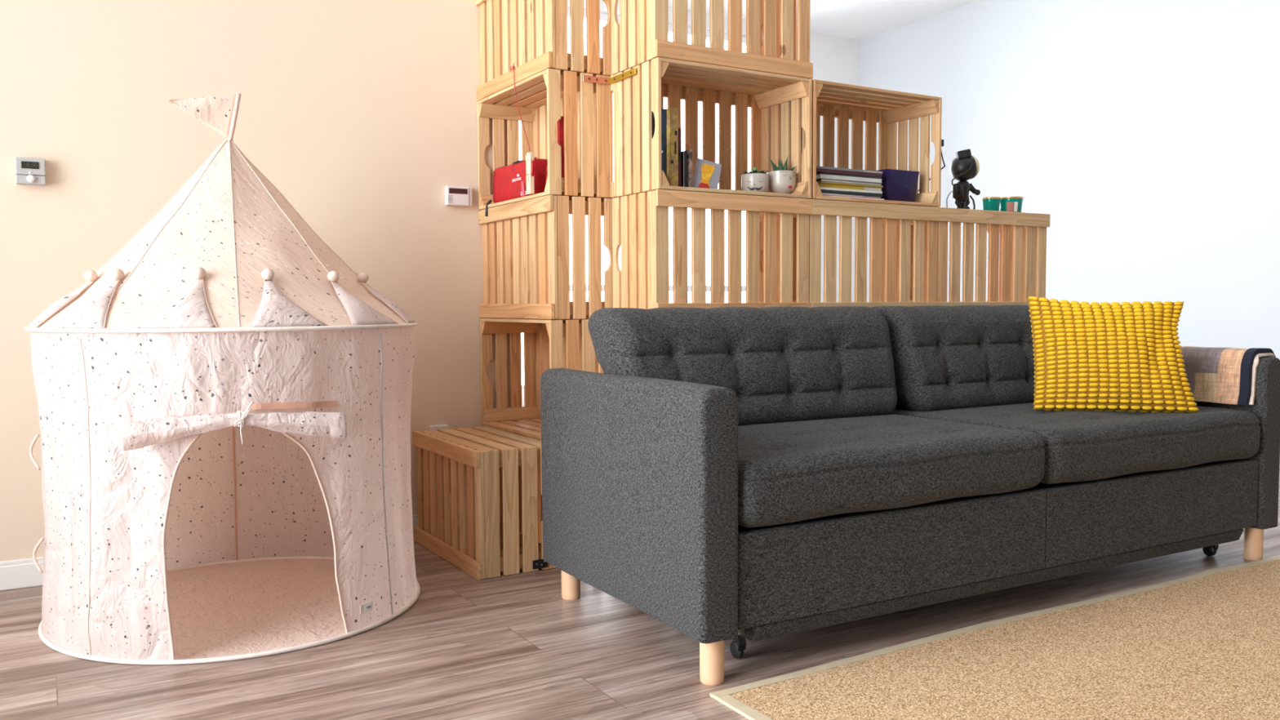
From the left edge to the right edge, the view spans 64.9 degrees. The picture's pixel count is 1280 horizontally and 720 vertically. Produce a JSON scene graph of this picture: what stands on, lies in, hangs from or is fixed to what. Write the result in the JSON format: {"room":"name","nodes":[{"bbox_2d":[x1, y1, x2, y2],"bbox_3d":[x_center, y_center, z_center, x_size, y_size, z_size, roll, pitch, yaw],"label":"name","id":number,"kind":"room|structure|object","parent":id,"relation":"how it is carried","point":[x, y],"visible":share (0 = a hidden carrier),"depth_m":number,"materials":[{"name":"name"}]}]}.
{"room":"living room","nodes":[
{"label":"living room","id":0,"kind":"room"},
{"bbox_2d":[0,0,510,561],"bbox_3d":[-1.623,-0.755,2.310,2.850,2.600,0.120,-2,4,-31],"label":"wall","id":1,"kind":"structure","parent":0,"point":[362,114],"depth_m":2.61,"materials":[{"name":"beige paint"}]},
{"bbox_2d":[14,157,46,185],"bbox_3d":[-1.427,-0.442,2.357,0.061,0.061,0.029,-2,4,-31],"label":"thermostat","id":2,"kind":"object","parent":1,"relation":"attached to","point":[31,171],"visible":1,"depth_m":2.35,"materials":[{"name":"plastic"}]},
{"bbox_2d":[0,514,417,591],"bbox_3d":[-1.583,0.512,2.324,2.850,0.068,0.012,-2,4,-31],"label":"baseboard","id":3,"kind":"structure","parent":1,"relation":"attached to","point":[20,573],"depth_m":2.39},
{"bbox_2d":[429,424,448,431],"bbox_3d":[-0.580,0.204,2.906,0.054,0.032,0.012,-2,4,-31],"label":"wall socket","id":4,"kind":"object","parent":1,"relation":"attached to","point":[436,428],"visible":0.42,"depth_m":2.90,"materials":[{"name":"white plastic"}]},
{"bbox_2d":[444,185,471,206],"bbox_3d":[-0.522,-0.472,2.899,0.077,0.055,0.023,-2,4,-31],"label":"thermostat","id":5,"kind":"object","parent":1,"relation":"attached to","point":[461,196],"visible":1,"depth_m":2.89,"materials":[{"name":"white plastic"}]},
{"bbox_2d":[0,462,1279,719],"bbox_3d":[0.922,0.599,2.041,7.100,0.100,9.000,-2,4,-31],"label":"floor","id":6,"kind":"structure","parent":0,"point":[510,646],"depth_m":1.88,"materials":[{"name":"laminate"}]},
{"bbox_2d":[24,93,420,664],"bbox_3d":[-0.891,-0.018,2.218,0.792,1.130,0.816,-2,4,-31],"label":"tent","id":7,"kind":"object","parent":6,"relation":"on","point":[224,402],"visible":1,"depth_m":2.00,"materials":[{"name":"terrazzo-print cotton"},{"name":"cloth"}]},
{"bbox_2d":[412,426,556,580],"bbox_3d":[-0.425,0.363,2.690,0.215,0.313,0.483,-2,4,-31],"label":"wooden crate","id":8,"kind":"object","parent":6,"relation":"on","point":[458,483],"visible":0.94,"depth_m":2.51,"materials":[{"name":"brown wood"}]},
{"bbox_2d":[532,559,547,568],"bbox_3d":[-0.249,0.510,2.517,0.040,0.022,0.004,-2,4,-31],"label":"plate","id":9,"kind":"object","parent":8,"relation":"attached to","point":[540,563],"visible":0.86,"depth_m":2.52,"materials":[{"name":"black plastic"}]},
{"bbox_2d":[480,424,542,551],"bbox_3d":[-0.262,0.354,2.827,0.194,0.313,0.483,-2,4,-31],"label":"wooden crate","id":10,"kind":"object","parent":6,"relation":"on","point":[540,496],"visible":0.06,"depth_m":2.77,"materials":[{"name":"brown wood"}]},
{"bbox_2d":[480,318,604,439],"bbox_3d":[-0.264,0.041,2.810,0.194,0.313,0.483,-2,4,-31],"label":"wooden crate","id":11,"kind":"object","parent":10,"relation":"on","point":[548,344],"visible":0.49,"depth_m":2.97,"materials":[{"name":"brown wood"}]},
{"bbox_2d":[478,195,613,319],"bbox_3d":[-0.266,-0.273,2.792,0.194,0.313,0.483,-2,4,-31],"label":"wooden crate","id":12,"kind":"object","parent":11,"relation":"on","point":[526,246],"visible":0.93,"depth_m":2.62,"materials":[{"name":"brown wood"}]},
{"bbox_2d":[476,68,614,209],"bbox_3d":[-0.267,-0.586,2.775,0.194,0.313,0.483,-2,4,-31],"label":"wooden crate","id":13,"kind":"object","parent":12,"relation":"on","point":[586,108],"visible":0.77,"depth_m":2.61,"materials":[{"name":"brown wood"}]},
{"bbox_2d":[484,156,547,216],"bbox_3d":[-0.336,-0.480,2.790,0.099,0.148,0.276,-2,4,-31],"label":"bag","id":14,"kind":"object","parent":13,"relation":"in","point":[507,180],"visible":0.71,"depth_m":2.76,"materials":[{"name":"red fabric"}]},
{"bbox_2d":[520,181,524,196],"bbox_3d":[-0.312,-0.454,2.676,0.008,0.040,0.020,-2,4,-31],"label":"packet","id":15,"kind":"object","parent":13,"relation":"in","point":[522,192],"visible":1,"depth_m":2.67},
{"bbox_2d":[475,0,611,101],"bbox_3d":[-0.269,-0.900,2.758,0.194,0.313,0.483,-2,4,-31],"label":"wooden crate","id":16,"kind":"object","parent":13,"relation":"on","point":[531,35],"visible":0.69,"depth_m":2.60,"materials":[{"name":"brown wood"}]},
{"bbox_2d":[510,62,529,151],"bbox_3d":[-0.316,-0.663,2.656,0.007,0.249,0.121,-2,4,-31],"label":"string","id":17,"kind":"object","parent":16,"relation":"hanging from","point":[513,66],"visible":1,"depth_m":2.67,"materials":[{"name":"red fabric"}]},
{"bbox_2d":[525,151,534,194],"bbox_3d":[-0.286,-0.485,2.614,0.014,0.108,0.041,-2,4,-31],"label":"wooden toy","id":18,"kind":"object","parent":17,"relation":"hanging from","point":[530,157],"visible":1,"depth_m":2.60,"materials":[{"name":"brown wood"}]},
{"bbox_2d":[543,164,547,180],"bbox_3d":[-0.209,-0.473,2.620,0.062,0.084,0.072,-2,4,-31],"label":"bag","id":19,"kind":"object","parent":13,"relation":"in","point":[546,172],"visible":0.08,"depth_m":2.62,"materials":[{"name":"red fabric"}]},
{"bbox_2d":[556,115,564,177],"bbox_3d":[-0.187,-0.523,2.569,0.045,0.190,0.014,-2,4,-31],"label":"book","id":20,"kind":"object","parent":13,"relation":"in","point":[560,123],"visible":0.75,"depth_m":2.55,"materials":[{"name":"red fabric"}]},
{"bbox_2d":[540,305,1279,685],"bbox_3d":[0.715,0.199,2.436,1.786,0.658,0.676,-2,4,-30],"label":"sofa","id":21,"kind":"object","parent":6,"relation":"on","point":[736,473],"visible":0.94,"depth_m":2.14,"materials":[{"name":"fabric"}]},
{"bbox_2d":[587,306,897,425],"bbox_3d":[0.272,0.012,2.396,0.820,0.276,0.218,-2,4,-30],"label":"cushion","id":22,"kind":"object","parent":21,"relation":"on","point":[782,365],"depth_m":2.33,"materials":[{"name":"grey fabric"}]},
{"bbox_2d":[737,413,1044,527],"bbox_3d":[0.389,0.214,2.187,0.805,0.126,0.568,-2,4,-30],"label":"seat cushion","id":23,"kind":"object","parent":21,"relation":"on","point":[800,470],"depth_m":1.97,"materials":[{"name":"grey fabric"}]},
{"bbox_2d":[871,305,1035,411],"bbox_3d":[0.975,-0.014,2.797,0.808,0.276,0.218,-2,4,-30],"label":"cushion","id":24,"kind":"object","parent":21,"relation":"on","point":[957,357],"depth_m":2.64,"materials":[{"name":"grey fabric"}]},
{"bbox_2d":[890,402,1260,484],"bbox_3d":[1.092,0.188,2.588,0.813,0.126,0.568,-2,4,-30],"label":"seat cushion","id":25,"kind":"object","parent":21,"relation":"on","point":[1082,446],"depth_m":2.37,"materials":[{"name":"grey fabric"}]},
{"bbox_2d":[1027,296,1199,412],"bbox_3d":[1.201,-0.017,2.567,0.390,0.296,0.160,0,3,11],"label":"throw pillow","id":26,"kind":"object","parent":21,"relation":"on","point":[1114,356],"visible":1,"depth_m":2.53,"materials":[{"name":"yellow fabric"}]},
{"bbox_2d":[1179,346,1275,404],"bbox_3d":[1.493,0.089,2.773,0.138,0.258,0.444,-2,4,-30],"label":"folded blanket","id":27,"kind":"object","parent":21,"relation":"on","point":[1226,375],"visible":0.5,"depth_m":2.62,"materials":[{"name":"fabric"}]},
{"bbox_2d":[709,555,1279,719],"bbox_3d":[1.808,0.572,1.437,2.632,0.012,2.220,-2,4,-31],"label":"rug","id":28,"kind":"object","parent":6,"relation":"on","point":[1205,645],"visible":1,"depth_m":1.81,"materials":[{"name":"carpet"}]},
{"bbox_3d":[0.195,0.360,2.684,0.483,0.313,0.228,-2,4,-31],"label":"wooden crate","id":29,"kind":"object","parent":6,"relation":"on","visible":0},
{"bbox_3d":[0.193,0.047,2.666,0.483,0.313,0.228,-2,4,-31],"label":"wooden crate","id":30,"kind":"object","parent":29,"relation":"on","visible":0},
{"bbox_2d":[612,189,812,309],"bbox_3d":[0.192,-0.267,2.649,0.483,0.313,0.228,-2,4,-31],"label":"wooden crate","id":31,"kind":"object","parent":30,"relation":"on","point":[777,228],"visible":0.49,"depth_m":2.54,"materials":[{"name":"brown wood"}]},
{"bbox_2d":[582,57,812,199],"bbox_3d":[0.156,-0.579,2.612,0.562,0.313,0.230,-2,4,-31],"label":"wooden crate","id":32,"kind":"object","parent":31,"relation":"on","point":[637,154],"depth_m":2.66,"materials":[{"name":"brown wood"}]},
{"bbox_2d":[651,108,666,176],"bbox_3d":[0.023,-0.523,2.530,0.020,0.192,0.131,-2,4,-31],"label":"book","id":33,"kind":"object","parent":32,"relation":"in","point":[663,110],"visible":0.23,"depth_m":2.48,"materials":[{"name":"paper"}]},
{"bbox_2d":[666,107,678,186],"bbox_3d":[0.048,-0.524,2.533,0.024,0.193,0.141,-2,4,-31],"label":"book","id":34,"kind":"object","parent":32,"relation":"in","point":[672,122],"visible":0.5,"depth_m":2.47,"materials":[{"name":"paper"}]},
{"bbox_2d":[671,130,676,163],"bbox_3d":[0.083,-0.523,2.472,0.018,0.081,0.001,-2,4,-31],"label":"print","id":35,"kind":"object","parent":34,"relation":"attached to","point":[673,133],"depth_m":2.47,"materials":[{"name":"black"}]},
{"bbox_2d":[678,128,681,186],"bbox_3d":[0.063,-0.505,2.563,0.026,0.152,0.116,-2,4,-31],"label":"book","id":36,"kind":"object","parent":32,"relation":"in","point":[679,129],"visible":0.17,"depth_m":2.52,"materials":[{"name":"paper"}]},
{"bbox_2d":[678,148,680,161],"bbox_3d":[0.092,-0.511,2.513,0.023,0.032,0.001,-2,4,-31],"label":"print","id":37,"kind":"object","parent":36,"relation":"attached to","point":[679,149],"depth_m":2.52},
{"bbox_2d":[681,151,687,186],"bbox_3d":[0.088,-0.477,2.565,0.012,0.095,0.101,-2,4,-31],"label":"book","id":38,"kind":"object","parent":32,"relation":"in","point":[684,153],"visible":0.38,"depth_m":2.52,"materials":[{"name":"black paper"}]},
{"bbox_2d":[683,151,684,186],"bbox_3d":[0.110,-0.474,2.520,0.001,0.091,0.001,-2,4,-31],"label":"print","id":39,"kind":"object","parent":38,"relation":"attached to","point":[683,152],"depth_m":2.52},
{"bbox_2d":[681,149,692,186],"bbox_3d":[0.102,-0.479,2.568,0.008,0.100,0.100,0,3,-31],"label":"book","id":40,"kind":"object","parent":32,"relation":"in","point":[689,151],"visible":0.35,"depth_m":2.53,"materials":[{"name":"paper"}]},
{"bbox_2d":[692,158,721,188],"bbox_3d":[0.169,-0.464,2.558,0.084,0.099,0.021,-1,3,-11],"label":"photo card","id":41,"kind":"object","parent":32,"relation":"in","point":[707,173],"visible":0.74,"depth_m":2.56,"materials":[{"name":"paper"}]},
{"bbox_2d":[698,182,709,188],"bbox_3d":[0.162,-0.437,2.550,0.029,0.022,0.001,12,-11,-11],"label":"print","id":42,"kind":"object","parent":41,"relation":"attached to","point":[702,184],"depth_m":2.55},
{"bbox_2d":[698,163,715,186],"bbox_3d":[0.168,-0.462,2.556,0.036,0.074,0.001,12,-11,-11],"label":"print","id":43,"kind":"object","parent":41,"relation":"attached to","point":[707,170],"depth_m":2.56},
{"bbox_2d":[611,0,813,79],"bbox_3d":[0.189,-0.894,2.614,0.483,0.313,0.228,-2,4,-31],"label":"wooden crate","id":44,"kind":"object","parent":32,"relation":"on","point":[778,31],"visible":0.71,"depth_m":2.53,"materials":[{"name":"brown wood"}]},
{"bbox_2d":[741,162,768,192],"bbox_3d":[0.304,-0.483,2.662,0.072,0.094,0.073,-2,4,-31],"label":"plant pot","id":45,"kind":"object","parent":32,"relation":"in","point":[755,180],"visible":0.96,"depth_m":2.63,"materials":[{"name":"beige ceramic"}]},
{"bbox_2d":[764,155,796,193],"bbox_3d":[0.379,-0.492,2.692,0.078,0.109,0.077,3,4,43],"label":"plant pot","id":46,"kind":"object","parent":32,"relation":"in","point":[781,180],"visible":0.88,"depth_m":2.67,"materials":[{"name":"beige ceramic"}]},
{"bbox_3d":[0.610,0.344,2.931,0.483,0.313,0.228,-2,4,-31],"label":"wooden crate","id":47,"kind":"object","parent":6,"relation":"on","visible":0},
{"bbox_3d":[0.609,0.031,2.913,0.483,0.313,0.228,-2,4,-31],"label":"wooden crate","id":48,"kind":"object","parent":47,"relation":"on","visible":0},
{"bbox_2d":[761,199,941,307],"bbox_3d":[0.607,-0.283,2.896,0.483,0.313,0.228,-2,4,-31],"label":"wooden crate","id":49,"kind":"object","parent":48,"relation":"on","point":[897,233],"visible":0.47,"depth_m":2.81,"materials":[{"name":"brown wood"}]},
{"bbox_2d":[780,79,942,207],"bbox_3d":[0.606,-0.596,2.878,0.483,0.313,0.228,-2,4,-31],"label":"wooden crate","id":50,"kind":"object","parent":49,"relation":"on","point":[844,102],"visible":0.44,"depth_m":2.95,"materials":[{"name":"brown wood"}]},
{"bbox_2d":[822,194,884,199],"bbox_3d":[0.552,-0.450,2.830,0.230,0.006,0.140,-2,4,-30],"label":"magazine","id":51,"kind":"object","parent":50,"relation":"in","point":[823,194],"visible":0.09,"depth_m":2.77,"materials":[{"name":"white paper"}]},
{"bbox_2d":[822,192,880,198],"bbox_3d":[0.545,-0.455,2.830,0.223,0.004,0.141,-2,4,-32],"label":"magazine","id":52,"kind":"object","parent":51,"relation":"on","point":[822,193],"visible":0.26,"depth_m":2.77,"materials":[{"name":"white paper"}]},
{"bbox_2d":[820,189,882,196],"bbox_3d":[0.549,-0.462,2.829,0.221,0.009,0.141,-2,4,-30],"label":"magazine","id":53,"kind":"object","parent":52,"relation":"on","point":[824,191],"visible":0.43,"depth_m":2.77,"materials":[{"name":"paper"}]},
{"bbox_2d":[819,186,882,193],"bbox_3d":[0.547,-0.470,2.828,0.228,0.006,0.140,-2,4,-31],"label":"magazine","id":54,"kind":"object","parent":53,"relation":"on","point":[820,188],"visible":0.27,"depth_m":2.77,"materials":[{"name":"white paper"}]},
{"bbox_2d":[817,183,881,191],"bbox_3d":[0.547,-0.478,2.834,0.226,0.010,0.141,-2,4,-30],"label":"magazine","id":55,"kind":"object","parent":54,"relation":"on","point":[827,185],"visible":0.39,"depth_m":2.77,"materials":[{"name":"yellow paper"}]},
{"bbox_2d":[817,181,883,187],"bbox_3d":[0.549,-0.486,2.826,0.226,0.005,0.141,-2,4,-30],"label":"magazine","id":56,"kind":"object","parent":55,"relation":"on","point":[819,182],"visible":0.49,"depth_m":2.76,"materials":[{"name":"paper"}]},
{"bbox_2d":[816,178,880,185],"bbox_3d":[0.547,-0.493,2.834,0.225,0.007,0.140,-2,4,-32],"label":"magazine","id":57,"kind":"object","parent":56,"relation":"on","point":[817,180],"visible":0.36,"depth_m":2.77,"materials":[{"name":"white paper"}]},
{"bbox_2d":[816,173,882,183],"bbox_3d":[0.547,-0.502,2.829,0.225,0.011,0.141,-2,4,-30],"label":"magazine","id":58,"kind":"object","parent":57,"relation":"on","point":[820,175],"visible":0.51,"depth_m":2.76,"materials":[{"name":"white paper"}]},
{"bbox_2d":[816,172,881,178],"bbox_3d":[0.546,-0.510,2.831,0.222,0.005,0.141,-2,4,-30],"label":"magazine","id":59,"kind":"object","parent":58,"relation":"on","point":[818,173],"visible":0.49,"depth_m":2.77,"materials":[{"name":"black paper"}]},
{"bbox_2d":[816,168,882,177],"bbox_3d":[0.542,-0.517,2.824,0.239,0.009,0.140,-2,4,-31],"label":"magazine","id":60,"kind":"object","parent":59,"relation":"on","point":[818,170],"visible":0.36,"depth_m":2.76,"materials":[{"name":"grey paper"}]},
{"bbox_2d":[816,165,883,173],"bbox_3d":[0.544,-0.525,2.828,0.238,0.006,0.141,-2,4,-30],"label":"magazine","id":61,"kind":"object","parent":60,"relation":"on","point":[817,166],"visible":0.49,"depth_m":2.77,"materials":[{"name":"paper"}]},
{"bbox_2d":[876,168,919,201],"bbox_3d":[0.726,-0.499,2.937,0.138,0.092,0.123,-2,4,-31],"label":"storage bin","id":62,"kind":"object","parent":50,"relation":"in","point":[898,184],"visible":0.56,"depth_m":2.88,"materials":[{"name":"blue plastic"}]},
{"bbox_3d":[1.025,0.329,3.177,0.483,0.313,0.228,-2,4,-31],"label":"wooden crate","id":63,"kind":"object","parent":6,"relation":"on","visible":0},
{"bbox_3d":[1.024,0.015,3.160,0.483,0.313,0.228,-2,4,-31],"label":"wooden crate","id":64,"kind":"object","parent":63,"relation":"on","visible":0},
{"bbox_2d":[911,207,1049,306],"bbox_3d":[1.022,-0.298,3.143,0.483,0.313,0.228,-2,4,-31],"label":"wooden crate","id":65,"kind":"object","parent":64,"relation":"on","point":[1017,241],"visible":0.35,"depth_m":3.05,"materials":[{"name":"brown wood"}]},
{"bbox_2d":[918,139,945,191],"bbox_3d":[0.861,-0.565,2.997,0.032,0.234,0.163,-1,3,-16],"label":"power cable","id":66,"kind":"object","parent":65,"relation":"on","point":[942,140],"visible":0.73,"depth_m":2.93,"materials":[{"name":"black plastic"}]},
{"bbox_2d":[946,149,980,209],"bbox_3d":[0.986,-0.545,3.071,0.103,0.188,0.085,-2,4,-31],"label":"figurine","id":67,"kind":"object","parent":65,"relation":"on","point":[965,166],"visible":0.96,"depth_m":3.05,"materials":[{"name":"black plastic"}]},
{"bbox_2d":[981,196,1000,210],"bbox_3d":[1.095,-0.481,3.142,0.059,0.050,0.059,-2,4,-31],"label":"candle holder","id":68,"kind":"object","parent":65,"relation":"on","point":[988,203],"visible":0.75,"depth_m":3.12,"materials":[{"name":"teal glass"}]},
{"bbox_2d":[999,195,1023,212],"bbox_3d":[1.167,-0.485,3.170,0.076,0.053,0.076,-2,4,-31],"label":"candle holder","id":69,"kind":"object","parent":65,"relation":"on","point":[1014,204],"visible":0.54,"depth_m":3.14,"materials":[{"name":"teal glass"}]},
{"bbox_2d":[521,0,859,406],"bbox_3d":[-0.132,-0.995,6.503,4.250,2.600,0.120,-2,4,-31],"label":"wall","id":70,"kind":"structure","parent":0,"point":[835,59],"depth_m":7.30,"materials":[{"name":"white paint"}]},
{"bbox_2d":[521,7,746,393],"bbox_3d":[-0.115,-1.006,6.513,2.450,2.380,0.060,-2,4,-31],"label":"window","id":71,"kind":"structure","parent":70,"relation":"in","point":[603,16],"depth_m":6.64,"materials":[{"name":"clear glass"}]},
{"bbox_2d":[667,0,979,39],"bbox_3d":[0.908,-2.096,1.891,7.100,0.100,9.000,-2,4,-31],"label":"ceiling","id":72,"kind":"structure","parent":0,"point":[852,19],"depth_m":6.73,"materials":[{"name":"paint"}]},
{"bbox_2d":[859,0,1279,359],"bbox_3d":[3.913,-0.862,3.748,0.120,2.600,8.760,-2,4,-31],"label":"wall","id":73,"kind":"structure","parent":0,"point":[1147,132],"depth_m":5.62,"materials":[{"name":"white paint"}]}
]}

